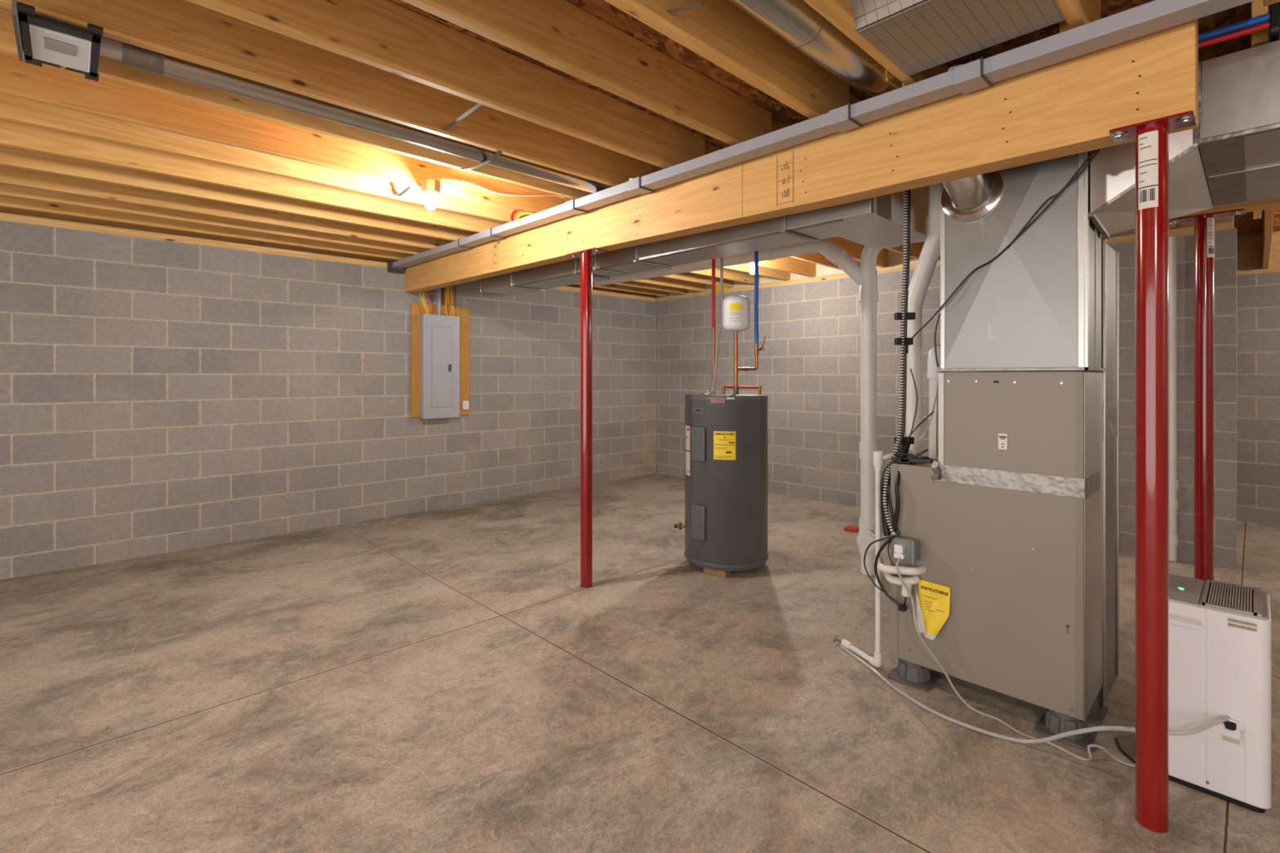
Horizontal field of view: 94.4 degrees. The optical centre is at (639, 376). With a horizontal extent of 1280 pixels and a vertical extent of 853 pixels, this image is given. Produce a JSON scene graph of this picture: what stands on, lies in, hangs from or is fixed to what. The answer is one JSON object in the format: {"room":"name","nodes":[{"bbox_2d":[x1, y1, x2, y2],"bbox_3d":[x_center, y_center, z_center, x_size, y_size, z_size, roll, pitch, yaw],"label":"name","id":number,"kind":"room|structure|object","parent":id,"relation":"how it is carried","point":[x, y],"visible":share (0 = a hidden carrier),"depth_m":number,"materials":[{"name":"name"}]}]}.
{"room":"unfinished basement","nodes":[
{"label":"unfinished basement","id":0,"kind":"room"},
{"bbox_2d":[0,219,655,579],"bbox_3d":[-2.371,0.158,5.833,11.800,2.377,0.200,0,0,-44],"label":"wall","id":1,"kind":"structure","parent":0,"point":[157,397],"depth_m":4.88,"materials":[{"name":"concrete"}]},
{"bbox_2d":[0,212,655,301],"bbox_3d":[-3.143,-1.056,5.049,9.200,0.050,0.138,0,0,-44],"label":"trim","id":2,"kind":"structure","parent":1,"relation":"on","point":[3,216],"depth_m":4.65,"materials":[{"name":"brown wood"}]},
{"bbox_2d":[0,206,655,297],"bbox_3d":[-3.140,-1.202,5.118,9.300,0.239,0.038,0,0,-44],"label":"trim","id":3,"kind":"structure","parent":1,"relation":"attached to","point":[2,209],"depth_m":4.71,"materials":[{"name":"brown wood"}]},
{"bbox_2d":[411,302,469,417],"bbox_3d":[-2.018,-0.155,6.018,0.615,1.127,0.019,0,0,-44],"label":"backboard","id":4,"kind":"object","parent":1,"relation":"attached to","point":[417,308],"visible":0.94,"depth_m":6.03,"materials":[{"name":"wood"}]},
{"bbox_2d":[419,313,459,418],"bbox_3d":[-2.006,-0.093,5.941,0.384,1.027,0.106,0,0,-44],"label":"breaker panel","id":5,"kind":"object","parent":4,"relation":"attached to","point":[439,335],"visible":1,"depth_m":5.89,"materials":[{"name":"grey metal"}]},
{"bbox_2d":[436,288,440,315],"bbox_3d":[-2.017,-0.844,5.948,0.038,0.480,0.038,0,0,-44],"label":"conduit pipe","id":6,"kind":"object","parent":5,"relation":"attached to","point":[438,291],"visible":0.48,"depth_m":5.93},
{"bbox_2d":[0,473,1279,852],"bbox_3d":[0.887,1.396,2.306,11.600,0.100,9.800,0,0,-44],"label":"floor","id":7,"kind":"structure","parent":0,"point":[444,680],"depth_m":2.40,"materials":[{"name":"concrete"}]},
{"bbox_2d":[565,247,608,587],"bbox_3d":[-0.344,0.276,3.800,0.120,2.138,0.300,0,0,-44],"label":"steel column","id":8,"kind":"structure","parent":7,"relation":"on","point":[585,255],"depth_m":3.77,"materials":[{"name":"red metal"}]},
{"bbox_2d":[404,18,1198,293],"bbox_3d":[-0.302,-0.919,3.780,0.116,0.334,5.624,0,0,-44],"label":"wooden beam","id":9,"kind":"structure","parent":8,"relation":"on","point":[1071,106],"depth_m":2.32,"materials":[{"name":"brown wood"}]},
{"bbox_2d":[703,568,731,577],"bbox_3d":[0.527,1.323,4.028,0.170,0.044,0.090,0,0,38],"label":"wood block","id":10,"kind":"object","parent":7,"relation":"on","point":[717,573],"visible":0.53,"depth_m":3.98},
{"bbox_2d":[593,238,925,575],"bbox_3d":[0.824,0.157,4.744,0.213,2.375,3.701,0,0,-44],"label":"pvc pipe","id":11,"kind":"object","parent":7,"relation":"on","point":[864,274],"visible":0.63,"depth_m":4.01,"materials":[{"name":"white plastic"}]},
{"bbox_2d":[887,371,1107,751],"bbox_3d":[1.494,0.663,2.515,0.407,1.363,0.730,0,0,-44],"label":"handler","id":12,"kind":"object","parent":7,"relation":"on","point":[1007,517],"visible":0.97,"depth_m":2.31,"materials":[{"name":"beige paint"}]},
{"bbox_2d":[832,450,926,667],"bbox_3d":[1.056,0.845,2.742,0.130,0.999,0.533,0,0,-24],"label":"drain","id":13,"kind":"object","parent":12,"relation":"attached to","point":[876,661],"visible":0.95,"depth_m":2.71,"materials":[{"name":"white plastic"}]},
{"bbox_2d":[873,450,883,471],"bbox_3d":[1.095,0.391,2.725,0.044,0.090,0.044,0,0,-44],"label":"coupling","id":14,"kind":"object","parent":13,"relation":"on","point":[877,455],"depth_m":2.71,"materials":[{"name":"white plastic"}]},
{"bbox_2d":[901,584,911,596],"bbox_3d":[1.151,0.916,2.556,0.039,0.063,0.043,0,0,-44],"label":"pipe fitting","id":15,"kind":"object","parent":13,"relation":"on","point":[904,593],"depth_m":2.54,"materials":[{"name":"white plastic"}]},
{"bbox_2d":[890,535,919,564],"bbox_3d":[1.141,0.747,2.562,0.070,0.099,0.113,0,0,-44],"label":"outlet box","id":16,"kind":"object","parent":12,"relation":"attached to","point":[904,548],"visible":0.97,"depth_m":2.54,"materials":[{"name":"white plastic"}]},
{"bbox_2d":[863,535,902,604],"bbox_3d":[1.075,0.850,2.609,0.175,0.317,0.019,0,0,33],"label":"wire","id":17,"kind":"object","parent":16,"relation":"hanging from","point":[885,538],"visible":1,"depth_m":2.63,"materials":[{"name":"black plastic"}]},
{"bbox_2d":[874,535,900,605],"bbox_3d":[1.088,0.850,2.600,0.115,0.312,0.020,0,0,33],"label":"power cord","id":18,"kind":"object","parent":16,"relation":"hanging from","point":[892,537],"visible":1,"depth_m":2.61,"materials":[{"name":"black plastic"}]},
{"bbox_2d":[882,189,911,535],"bbox_3d":[1.156,-0.126,2.643,0.144,1.657,0.067,0,0,-15],"label":"cable","id":19,"kind":"object","parent":16,"relation":"attached to","point":[907,193],"visible":0.92,"depth_m":2.67,"materials":[{"name":"black plastic"}]},
{"bbox_2d":[893,337,913,345],"bbox_3d":[1.194,-0.157,2.682,0.075,0.032,0.030,0,0,0],"label":"clamp","id":20,"kind":"object","parent":19,"relation":"attached to","point":[897,341],"visible":0.9,"depth_m":2.67,"materials":[{"name":"black plastic"}]},
{"bbox_2d":[893,312,915,319],"bbox_3d":[1.199,-0.271,2.682,0.085,0.032,0.030,0,0,0],"label":"clamp","id":21,"kind":"object","parent":19,"relation":"attached to","point":[897,316],"visible":0.96,"depth_m":2.67,"materials":[{"name":"black plastic"}]},
{"bbox_2d":[880,440,933,536],"bbox_3d":[1.188,0.505,2.622,0.141,0.427,0.219,0,0,-44],"label":"cables","id":22,"kind":"object","parent":12,"relation":"attached to","point":[907,458],"visible":0.84,"depth_m":2.61,"materials":[{"name":"black plastic"}]},
{"bbox_2d":[906,182,940,457],"bbox_3d":[1.366,-0.333,2.818,0.092,1.442,0.205,0,0,-44],"label":"vent pipe","id":23,"kind":"object","parent":12,"relation":"attached to","point":[931,251],"visible":0.78,"depth_m":2.83,"materials":[{"name":"white plastic"}]},
{"bbox_2d":[915,579,950,640],"bbox_3d":[1.225,0.988,2.486,0.052,0.227,0.126,0,0,-44],"label":"tag","id":24,"kind":"object","parent":12,"relation":"attached to","point":[933,602],"visible":0.98,"depth_m":2.49,"materials":[{"name":"yellow paper"}]},
{"bbox_2d":[920,585,947,612],"bbox_3d":[1.235,0.944,2.495,0.018,0.092,0.109,0,0,-44],"label":"print","id":25,"kind":"object","parent":24,"relation":"attached to","point":[934,598],"depth_m":2.49},
{"bbox_2d":[927,344,940,458],"bbox_3d":[1.423,0.117,2.822,0.132,0.542,0.086,0,0,-44],"label":"pipe","id":26,"kind":"object","parent":12,"relation":"attached to","point":[932,375],"visible":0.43,"depth_m":2.79,"materials":[{"name":"white plastic"}]},
{"bbox_2d":[936,382,937,456],"bbox_3d":[1.283,0.186,2.545,0.014,0.320,0.019,0,0,-44],"label":"copper line","id":27,"kind":"object","parent":12,"relation":"attached to","point":[937,382],"visible":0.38,"depth_m":2.54,"materials":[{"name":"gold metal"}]},
{"bbox_2d":[936,151,1106,371],"bbox_3d":[1.556,-0.547,2.433,0.382,1.054,0.515,0,0,-44],"label":"duct","id":28,"kind":"object","parent":12,"relation":"on","point":[1036,306],"visible":0.73,"depth_m":2.27,"materials":[{"name":"metal"}]},
{"bbox_2d":[933,313,940,367],"bbox_3d":[1.251,-0.151,2.493,0.011,0.225,0.026,0,0,-44],"label":"wire","id":29,"kind":"object","parent":28,"relation":"attached to","point":[939,315],"visible":1,"depth_m":2.50,"materials":[{"name":"white plastic"}]},
{"bbox_2d":[906,149,1096,353],"bbox_3d":[1.415,-0.529,2.326,0.090,0.854,0.818,0,0,-36],"label":"wire","id":30,"kind":"object","parent":28,"relation":"attached to","point":[1093,151],"visible":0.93,"depth_m":2.29,"materials":[{"name":"black plastic"}]},
{"bbox_2d":[1007,148,1100,248],"bbox_3d":[1.556,-0.719,2.159,0.008,0.454,0.385,0,0,-44],"label":"wire","id":31,"kind":"object","parent":28,"relation":"attached to","point":[1097,151],"visible":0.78,"depth_m":2.19,"materials":[{"name":"black plastic"}]},
{"bbox_2d":[1088,39,1279,239],"bbox_3d":[3.176,-0.805,1.365,1.210,0.517,3.269,0,0,-44],"label":"duct","id":32,"kind":"object","parent":28,"relation":"attached to","point":[1232,157],"visible":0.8,"depth_m":2.07,"materials":[{"name":"metal"}]},
{"bbox_2d":[1198,21,1269,48],"bbox_3d":[2.015,-1.139,1.780,0.036,0.117,0.878,0,0,-43],"label":"pipe","id":33,"kind":"object","parent":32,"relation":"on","point":[1264,25],"visible":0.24,"depth_m":1.89,"materials":[{"name":"red plastic"}]},
{"bbox_2d":[1198,13,1270,42],"bbox_3d":[2.014,-1.163,1.781,0.042,0.122,0.880,0,0,-43],"label":"pipe","id":34,"kind":"object","parent":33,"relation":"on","point":[1264,18],"visible":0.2,"depth_m":1.89,"materials":[{"name":"blue plastic"}]},
{"bbox_2d":[895,557,1135,767],"bbox_3d":[1.412,1.057,2.257,0.842,0.578,0.139,0,0,36],"label":"power cord","id":35,"kind":"object","parent":7,"relation":"on","point":[1089,746],"visible":0.9,"depth_m":2.33,"materials":[{"name":"plastic"}]},
{"bbox_2d":[839,644,1231,743],"bbox_3d":[1.337,1.206,2.328,0.243,0.278,1.385,0,0,-39],"label":"hose","id":36,"kind":"object","parent":7,"relation":"on","point":[1203,727],"visible":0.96,"depth_m":2.11,"materials":[{"name":"white plastic"}]},
{"bbox_2d":[1017,238,1119,706],"bbox_3d":[1.837,0.396,2.682,0.370,1.899,0.477,0,0,-44],"label":"duct","id":37,"kind":"object","parent":7,"relation":"on","point":[1109,257],"visible":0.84,"depth_m":2.52,"materials":[{"name":"metal"}]},
{"bbox_2d":[1109,111,1195,833],"bbox_3d":[1.539,0.297,1.781,0.120,2.096,0.196,0,0,-44],"label":"steel column","id":38,"kind":"structure","parent":7,"relation":"on","point":[1151,136],"depth_m":1.75,"materials":[{"name":"red metal"}]},
{"bbox_2d":[1137,137,1158,203],"bbox_3d":[1.510,-0.615,1.762,0.008,0.192,0.047,0,0,-34],"label":"print","id":39,"kind":"object","parent":38,"relation":"attached to","point":[1148,147],"depth_m":1.76},
{"bbox_2d":[1168,235,1177,561],"bbox_3d":[3.881,0.165,4.316,0.056,2.358,0.058,0,0,-44],"label":"drain pipe","id":40,"kind":"object","parent":7,"relation":"on","point":[1173,482],"visible":0.84,"depth_m":4.30,"materials":[{"name":"white plastic"}]},
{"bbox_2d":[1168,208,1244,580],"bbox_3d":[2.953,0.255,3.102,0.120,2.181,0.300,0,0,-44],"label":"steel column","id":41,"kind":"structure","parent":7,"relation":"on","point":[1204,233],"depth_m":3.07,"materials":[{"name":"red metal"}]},
{"bbox_2d":[1207,219,1214,253],"bbox_3d":[2.957,-0.720,3.066,0.042,0.175,0.006,0,0,-6],"label":"print","id":42,"kind":"object","parent":41,"relation":"attached to","point":[1211,233],"depth_m":3.06},
{"bbox_2d":[1173,197,1279,218],"bbox_3d":[3.900,-0.962,2.119,0.120,0.249,3.150,0,0,-44],"label":"wooden beam","id":43,"kind":"structure","parent":41,"relation":"on","point":[1273,203],"depth_m":2.96,"materials":[{"name":"brown wood"}]},
{"bbox_2d":[1168,573,1271,813],"bbox_3d":[1.925,1.039,2.025,0.357,0.612,0.315,0,0,-44],"label":"dehumidifier","id":44,"kind":"object","parent":7,"relation":"on","point":[1220,633],"visible":0.82,"depth_m":1.88,"materials":[{"name":"white plastic"}]},
{"bbox_2d":[1168,573,1267,619],"bbox_3d":[1.929,0.743,2.030,0.331,0.006,0.301,0,0,-44],"label":"panel","id":45,"kind":"object","parent":44,"relation":"on","point":[1213,597],"depth_m":1.96,"materials":[{"name":"grey plastic"}]},
{"bbox_2d":[1222,735,1239,744],"bbox_3d":[1.853,1.141,1.857,0.001,0.012,0.038,0,0,-44],"label":"print","id":46,"kind":"object","parent":44,"relation":"attached to","point":[1227,740],"depth_m":1.86},
{"bbox_2d":[1200,579,1262,617],"bbox_3d":[1.978,0.737,1.979,0.319,0.008,0.136,0,0,-44],"label":"vent","id":47,"kind":"object","parent":44,"relation":"attached to","point":[1217,597],"depth_m":1.94,"materials":[{"name":"grey plastic"}]},
{"bbox_2d":[1227,617,1257,631],"bbox_3d":[1.870,0.772,1.839,0.001,0.024,0.064,0,0,-44],"label":"print","id":48,"kind":"object","parent":44,"relation":"attached to","point":[1234,624],"depth_m":1.84},
{"bbox_3d":[0.530,1.323,4.378,0.112,0.044,0.180,0,0,-44],"label":"wood block","id":49,"kind":"object","parent":7,"relation":"on","visible":0},
{"bbox_2d":[674,390,768,571],"bbox_3d":[0.603,0.700,4.220,0.606,1.200,0.603,0,0,-44],"label":"water heater","id":50,"kind":"object","parent":49,"relation":"on","point":[726,526],"visible":1,"depth_m":3.97,"materials":[{"name":"grey metal"}]},
{"bbox_2d":[711,258,715,393],"bbox_3d":[0.522,-0.479,4.206,0.026,1.211,0.040,0,0,1],"label":"pipe","id":51,"kind":"object","parent":50,"relation":"attached to","point":[713,260],"visible":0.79,"depth_m":4.19,"materials":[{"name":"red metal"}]},
{"bbox_2d":[711,257,723,391],"bbox_3d":[0.551,-0.486,4.194,0.092,1.196,0.031,0,0,-10],"label":"cable","id":52,"kind":"object","parent":50,"relation":"attached to","point":[721,258],"visible":0.89,"depth_m":4.19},
{"bbox_2d":[714,432,734,457],"bbox_3d":[0.563,0.462,3.936,0.137,0.168,0.009,0,0,10],"label":"label","id":53,"kind":"object","parent":50,"relation":"attached to","point":[724,442],"depth_m":3.93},
{"bbox_2d":[722,385,761,394],"bbox_3d":[0.722,0.098,4.203,0.276,0.064,0.020,0,0,0],"label":"copper pipe","id":54,"kind":"object","parent":50,"relation":"attached to","point":[759,387],"visible":0.77,"depth_m":4.20,"materials":[{"name":"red metal"}]},
{"bbox_2d":[733,331,765,394],"bbox_3d":[0.776,-0.095,4.203,0.227,0.448,0.040,0,0,-3],"label":"copper riser","id":55,"kind":"object","parent":50,"relation":"attached to","point":[757,349],"visible":0.99,"depth_m":4.19,"materials":[{"name":"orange metal"}]},
{"bbox_2d":[722,293,750,331],"bbox_3d":[0.681,-0.453,4.200,0.196,0.273,0.196,0,0,-44],"label":"tank","id":56,"kind":"object","parent":55,"relation":"attached to","point":[735,308],"visible":1,"depth_m":4.12,"materials":[{"name":"white metal"}]},
{"bbox_2d":[754,250,758,344],"bbox_3d":[0.825,-0.655,4.205,0.033,0.858,0.037,0,0,-44],"label":"pipe","id":57,"kind":"object","parent":55,"relation":"on","point":[756,253],"visible":0.79,"depth_m":4.19,"materials":[{"name":"blue plastic"}]},
{"bbox_2d":[387,0,1279,235],"bbox_3d":[0.959,-1.334,2.376,11.800,0.020,9.800,0,0,-44],"label":"subfloor","id":58,"kind":"structure","parent":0,"point":[1245,224],"depth_m":2.40,"materials":[{"name":"wood"}]},
{"bbox_2d":[0,195,413,260],"bbox_3d":[-4.138,-1.206,3.740,5.850,0.233,0.038,0,0,-44],"label":"joist","id":59,"kind":"object","parent":58,"relation":"attached to","point":[5,201],"visible":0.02,"depth_m":4.42,"materials":[{"name":"brown wood"}]},
{"bbox_2d":[386,0,1255,274],"bbox_3d":[0.281,-1.044,2.969,0.155,0.110,7.596,0,0,-44],"label":"tube","id":60,"kind":"object","parent":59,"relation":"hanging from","point":[1155,15],"visible":1,"depth_m":2.21,"materials":[{"name":"grey plastic"}]},
{"bbox_2d":[99,35,612,193],"bbox_3d":[-0.932,-1.141,2.837,2.492,0.142,0.108,0,0,-44],"label":"duct","id":61,"kind":"object","parent":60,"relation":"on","point":[129,55],"visible":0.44,"depth_m":2.41,"materials":[{"name":"plastic"}]},
{"bbox_2d":[0,183,430,254],"bbox_3d":[-3.902,-1.206,3.495,5.850,0.233,0.038,0,0,-44],"label":"joist","id":62,"kind":"object","parent":58,"relation":"attached to","point":[8,190],"visible":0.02,"depth_m":4.17,"materials":[{"name":"brown wood"}]},
{"bbox_2d":[0,164,453,248],"bbox_3d":[-3.680,-1.206,3.264,5.850,0.233,0.038,0,0,-44],"label":"joist","id":63,"kind":"object","parent":58,"relation":"attached to","point":[11,175],"visible":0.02,"depth_m":3.95,"materials":[{"name":"brown wood"}]},
{"bbox_2d":[0,145,477,240],"bbox_3d":[-3.379,-1.206,2.951,5.850,0.233,0.038,0,0,-44],"label":"joist","id":64,"kind":"object","parent":58,"relation":"attached to","point":[13,157],"visible":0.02,"depth_m":3.62,"materials":[{"name":"brown wood"}]},
{"bbox_2d":[0,118,506,232],"bbox_3d":[-3.111,-1.206,2.674,5.850,0.233,0.038,0,0,-44],"label":"joist","id":65,"kind":"object","parent":58,"relation":"attached to","point":[12,134],"visible":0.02,"depth_m":3.34,"materials":[{"name":"brown wood"}]},
{"bbox_2d":[0,93,529,222],"bbox_3d":[-2.820,-1.206,2.371,5.850,0.233,0.038,0,0,-44],"label":"joist","id":66,"kind":"object","parent":58,"relation":"attached to","point":[11,108],"visible":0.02,"depth_m":3.00,"materials":[{"name":"brown wood"}]},
{"bbox_2d":[0,50,571,213],"bbox_3d":[-2.598,-1.206,2.141,5.850,0.233,0.038,0,0,-44],"label":"joist","id":67,"kind":"object","parent":58,"relation":"attached to","point":[50,85],"visible":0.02,"depth_m":2.79,"materials":[{"name":"brown wood"}]},
{"bbox_2d":[420,178,440,210],"bbox_3d":[-1.195,-1.026,3.380,0.112,0.159,0.112,0,0,-44],"label":"ceiling lamp","id":68,"kind":"object","parent":67,"relation":"attached to","point":[430,188],"visible":1,"depth_m":3.35,"materials":[{"name":"glass"}]},
{"bbox_2d":[435,177,564,198],"bbox_3d":[-0.861,-1.196,3.775,0.921,0.095,0.014,0,0,-44],"label":"cable","id":69,"kind":"object","parent":67,"relation":"attached to","point":[436,178],"visible":0.94,"depth_m":3.73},
{"bbox_2d":[0,5,591,199],"bbox_3d":[-2.286,-1.206,1.817,5.850,0.233,0.038,0,0,-44],"label":"joist","id":70,"kind":"object","parent":58,"relation":"attached to","point":[108,68],"visible":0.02,"depth_m":2.54,"materials":[{"name":"brown wood"}]},
{"bbox_2d":[0,0,652,186],"bbox_3d":[-2.043,-1.206,1.565,5.850,0.233,0.038,0,0,-44],"label":"joist","id":71,"kind":"object","parent":58,"relation":"attached to","point":[183,29],"visible":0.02,"depth_m":2.31,"materials":[{"name":"brown wood"}]},
{"bbox_2d":[11,0,103,81],"bbox_3d":[-1.840,-1.109,1.880,0.190,0.190,0.430,0,0,-44],"label":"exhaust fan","id":72,"kind":"object","parent":71,"relation":"attached to","point":[42,39],"visible":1,"depth_m":1.83,"materials":[{"name":"plastic"}]},
{"bbox_2d":[44,36,75,57],"bbox_3d":[-1.819,-1.032,1.859,0.070,0.004,0.081,0,0,-44],"label":"grille","id":73,"kind":"object","parent":72,"relation":"attached to","point":[51,43],"depth_m":1.85,"materials":[{"name":"plastic"}]},
{"bbox_2d":[441,102,482,130],"bbox_3d":[-0.756,-1.119,2.539,0.416,0.036,0.020,0,0,44],"label":"strap","id":74,"kind":"object","parent":71,"relation":"attached to","point":[477,105],"visible":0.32,"depth_m":2.54,"materials":[{"name":"metal"}]},
{"bbox_2d":[458,151,502,171],"bbox_3d":[-0.811,-1.079,2.999,0.377,0.030,0.022,0,0,44],"label":"strap","id":75,"kind":"object","parent":71,"relation":"attached to","point":[498,153],"visible":1,"depth_m":2.96,"materials":[{"name":"metal"}]},
{"bbox_2d":[185,0,705,168],"bbox_3d":[-1.759,-1.206,1.270,5.850,0.233,0.038,0,0,-44],"label":"joist","id":76,"kind":"object","parent":58,"relation":"attached to","point":[386,35],"visible":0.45,"depth_m":2.28,"materials":[{"name":"brown wood"}]},
{"bbox_2d":[401,0,772,145],"bbox_3d":[-1.457,-1.206,0.956,5.850,0.233,0.038,0,0,-44],"label":"joist","id":77,"kind":"object","parent":58,"relation":"attached to","point":[559,34],"visible":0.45,"depth_m":2.23,"materials":[{"name":"brown wood"}]},
{"bbox_2d":[573,281,669,296],"bbox_3d":[-0.915,-1.206,6.898,3.615,0.233,0.038,0,0,-44],"label":"joist","id":78,"kind":"object","parent":58,"relation":"attached to","point":[612,286],"visible":0.02,"depth_m":7.66,"materials":[{"name":"brown wood"}]},
{"bbox_2d":[592,280,687,293],"bbox_3d":[-0.679,-1.206,6.653,3.615,0.233,0.038,0,0,-44],"label":"joist","id":79,"kind":"object","parent":58,"relation":"attached to","point":[630,283],"visible":0.02,"depth_m":7.44,"materials":[{"name":"brown wood"}]},
{"bbox_2d":[632,276,706,291],"bbox_3d":[-0.457,-1.206,6.423,3.615,0.233,0.038,0,0,-44],"label":"joist","id":80,"kind":"object","parent":58,"relation":"attached to","point":[660,281],"visible":0.02,"depth_m":7.25,"materials":[{"name":"brown wood"}]},
{"bbox_2d":[571,198,815,277],"bbox_3d":[0.625,-1.206,5.299,3.615,0.233,0.038,0,0,-44],"label":"joist","id":81,"kind":"object","parent":58,"relation":"attached to","point":[789,264],"visible":0.04,"depth_m":6.21,"materials":[{"name":"brown wood"}]},
{"bbox_2d":[661,272,733,288],"bbox_3d":[-0.155,-1.206,6.109,3.615,0.233,0.038,0,0,-44],"label":"joist","id":82,"kind":"object","parent":58,"relation":"attached to","point":[688,277],"visible":0.02,"depth_m":6.89,"materials":[{"name":"brown wood"}]},
{"bbox_2d":[479,185,928,296],"bbox_3d":[0.084,-0.890,4.177,0.762,0.335,3.510,0,0,-44],"label":"duct","id":83,"kind":"object","parent":82,"relation":"hanging from","point":[876,222],"visible":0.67,"depth_m":3.25,"materials":[{"name":"metal"}]},
{"bbox_2d":[688,267,759,284],"bbox_3d":[0.112,-1.206,5.832,3.615,0.233,0.038,0,0,-44],"label":"joist","id":84,"kind":"object","parent":58,"relation":"attached to","point":[728,274],"visible":0.02,"depth_m":6.70,"materials":[{"name":"brown wood"}]},
{"bbox_2d":[604,0,848,118],"bbox_3d":[-1.173,-1.206,0.662,5.850,0.233,0.038,0,0,-44],"label":"joist","id":85,"kind":"object","parent":58,"relation":"attached to","point":[720,32],"visible":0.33,"depth_m":2.14,"materials":[{"name":"brown wood"}]},
{"bbox_2d":[665,2,704,13],"bbox_3d":[0.119,-1.130,1.822,0.173,0.044,0.020,0,0,39],"label":"strap","id":86,"kind":"object","parent":85,"relation":"attached to","point":[697,5],"visible":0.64,"depth_m":1.80,"materials":[{"name":"metal"}]},
{"bbox_2d":[723,263,790,280],"bbox_3d":[0.403,-1.206,5.530,3.615,0.233,0.038,0,0,-44],"label":"joist","id":87,"kind":"object","parent":58,"relation":"attached to","point":[762,271],"visible":0.02,"depth_m":6.43,"materials":[{"name":"brown wood"}]},
{"bbox_2d":[652,164,888,267],"bbox_3d":[1.180,-1.206,4.723,3.615,0.233,0.038,0,0,-44],"label":"joist","id":88,"kind":"object","parent":58,"relation":"attached to","point":[855,250],"visible":0.04,"depth_m":5.47,"materials":[{"name":"brown wood"}]},
{"bbox_2d":[772,119,786,131],"bbox_3d":[1.766,-1.206,4.115,3.615,0.233,0.038,0,0,-44],"label":"joist","id":89,"kind":"object","parent":58,"relation":"attached to","point":[776,125],"visible":0.02,"depth_m":3.07,"materials":[{"name":"brown wood"}]},
{"bbox_2d":[705,142,924,259],"bbox_3d":[1.464,-1.206,4.428,3.615,0.233,0.038,0,0,-44],"label":"joist","id":90,"kind":"object","parent":58,"relation":"attached to","point":[916,248],"visible":0.02,"depth_m":5.26,"materials":[{"name":"brown wood"}]},
{"bbox_2d":[790,252,841,270],"bbox_3d":[0.937,-1.206,4.975,3.615,0.233,0.038,0,0,-44],"label":"joist","id":91,"kind":"object","parent":58,"relation":"attached to","point":[818,258],"visible":0.02,"depth_m":5.69,"materials":[{"name":"brown wood"}]},
{"bbox_2d":[803,0,943,85],"bbox_3d":[-0.896,-1.206,0.373,5.850,0.233,0.038,0,0,-44],"label":"joist","id":92,"kind":"object","parent":58,"relation":"attached to","point":[838,13],"visible":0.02,"depth_m":1.89,"materials":[{"name":"brown wood"}]},
{"bbox_2d":[728,0,1003,222],"bbox_3d":[-0.798,-0.951,0.491,5.853,0.656,0.456,0,0,-44],"label":"duct","id":93,"kind":"object","parent":92,"relation":"attached to","point":[971,198],"visible":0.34,"depth_m":2.13,"materials":[{"name":"metal"}]},
{"bbox_2d":[849,0,1065,75],"bbox_3d":[0.935,-1.188,1.807,0.504,0.212,0.505,0,0,-44],"label":"air duct","id":94,"kind":"object","parent":92,"relation":"attached to","point":[927,34],"visible":1,"depth_m":1.83,"materials":[{"name":"metal"}]},
{"bbox_2d":[1055,0,1100,29],"bbox_3d":[-0.544,-1.206,0.009,5.850,0.233,0.038,0,0,-44],"label":"joist","id":95,"kind":"object","parent":58,"relation":"attached to","point":[1077,13],"visible":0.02,"depth_m":1.82,"materials":[{"name":"brown wood"}]},
{"bbox_2d":[1059,20,1177,229],"bbox_3d":[2.679,-1.206,3.167,3.615,0.233,0.038,0,0,-44],"label":"joist","id":96,"kind":"object","parent":58,"relation":"attached to","point":[1064,26],"visible":0.02,"depth_m":1.92,"materials":[{"name":"brown wood"}]},
{"bbox_2d":[1251,0,1279,219],"bbox_3d":[3.114,-1.197,2.968,3.265,0.250,0.063,0,0,-44],"label":"joist","id":97,"kind":"object","parent":58,"relation":"attached to","point":[1259,37],"depth_m":1.93,"materials":[{"name":"brown wood"}]},
{"bbox_2d":[1262,208,1272,268],"bbox_3d":[5.075,-1.153,4.798,1.890,0.338,0.038,0,0,-44],"label":"joist","id":98,"kind":"object","parent":58,"relation":"attached to","point":[1267,232],"visible":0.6,"depth_m":4.35,"materials":[{"name":"brown wood"}]},
{"bbox_2d":[655,227,1236,569],"bbox_3d":[2.253,0.158,6.222,0.200,2.377,5.655,0,0,-44],"label":"wall","id":99,"kind":"structure","parent":0,"point":[808,370],"depth_m":6.20,"materials":[{"name":"concrete"}]},
{"bbox_2d":[656,221,1233,301],"bbox_3d":[2.228,-1.056,6.206,0.138,0.050,5.637,0,0,-44],"label":"trim","id":100,"kind":"structure","parent":99,"relation":"on","point":[1224,225],"depth_m":6.21,"materials":[{"name":"brown wood"}]},
{"bbox_2d":[656,215,1233,297],"bbox_3d":[2.230,-1.202,6.273,0.038,0.239,5.730,0,0,-44],"label":"trim","id":101,"kind":"structure","parent":99,"relation":"attached to","point":[895,259],"depth_m":6.32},
{"bbox_2d":[1236,271,1279,525],"bbox_3d":[5.062,0.206,6.189,0.200,2.280,9.600,0,0,-44],"label":"wall","id":102,"kind":"structure","parent":0,"point":[1258,295],"depth_m":5.42,"materials":[{"name":"concrete"}]},
{"bbox_2d":[1236,266,1279,275],"bbox_3d":[5.006,-0.957,6.205,0.138,0.044,9.100,0,0,-44],"label":"trim","id":103,"kind":"structure","parent":102,"relation":"on","point":[1270,269],"depth_m":5.42,"materials":[{"name":"brown wood"}]},
{"bbox_2d":[1236,231,1279,271],"bbox_3d":[5.041,-1.151,6.238,0.038,0.341,9.100,0,0,-44],"label":"trim","id":104,"kind":"structure","parent":102,"relation":"attached to","point":[1249,247],"depth_m":5.51,"materials":[{"name":"brown wood"}]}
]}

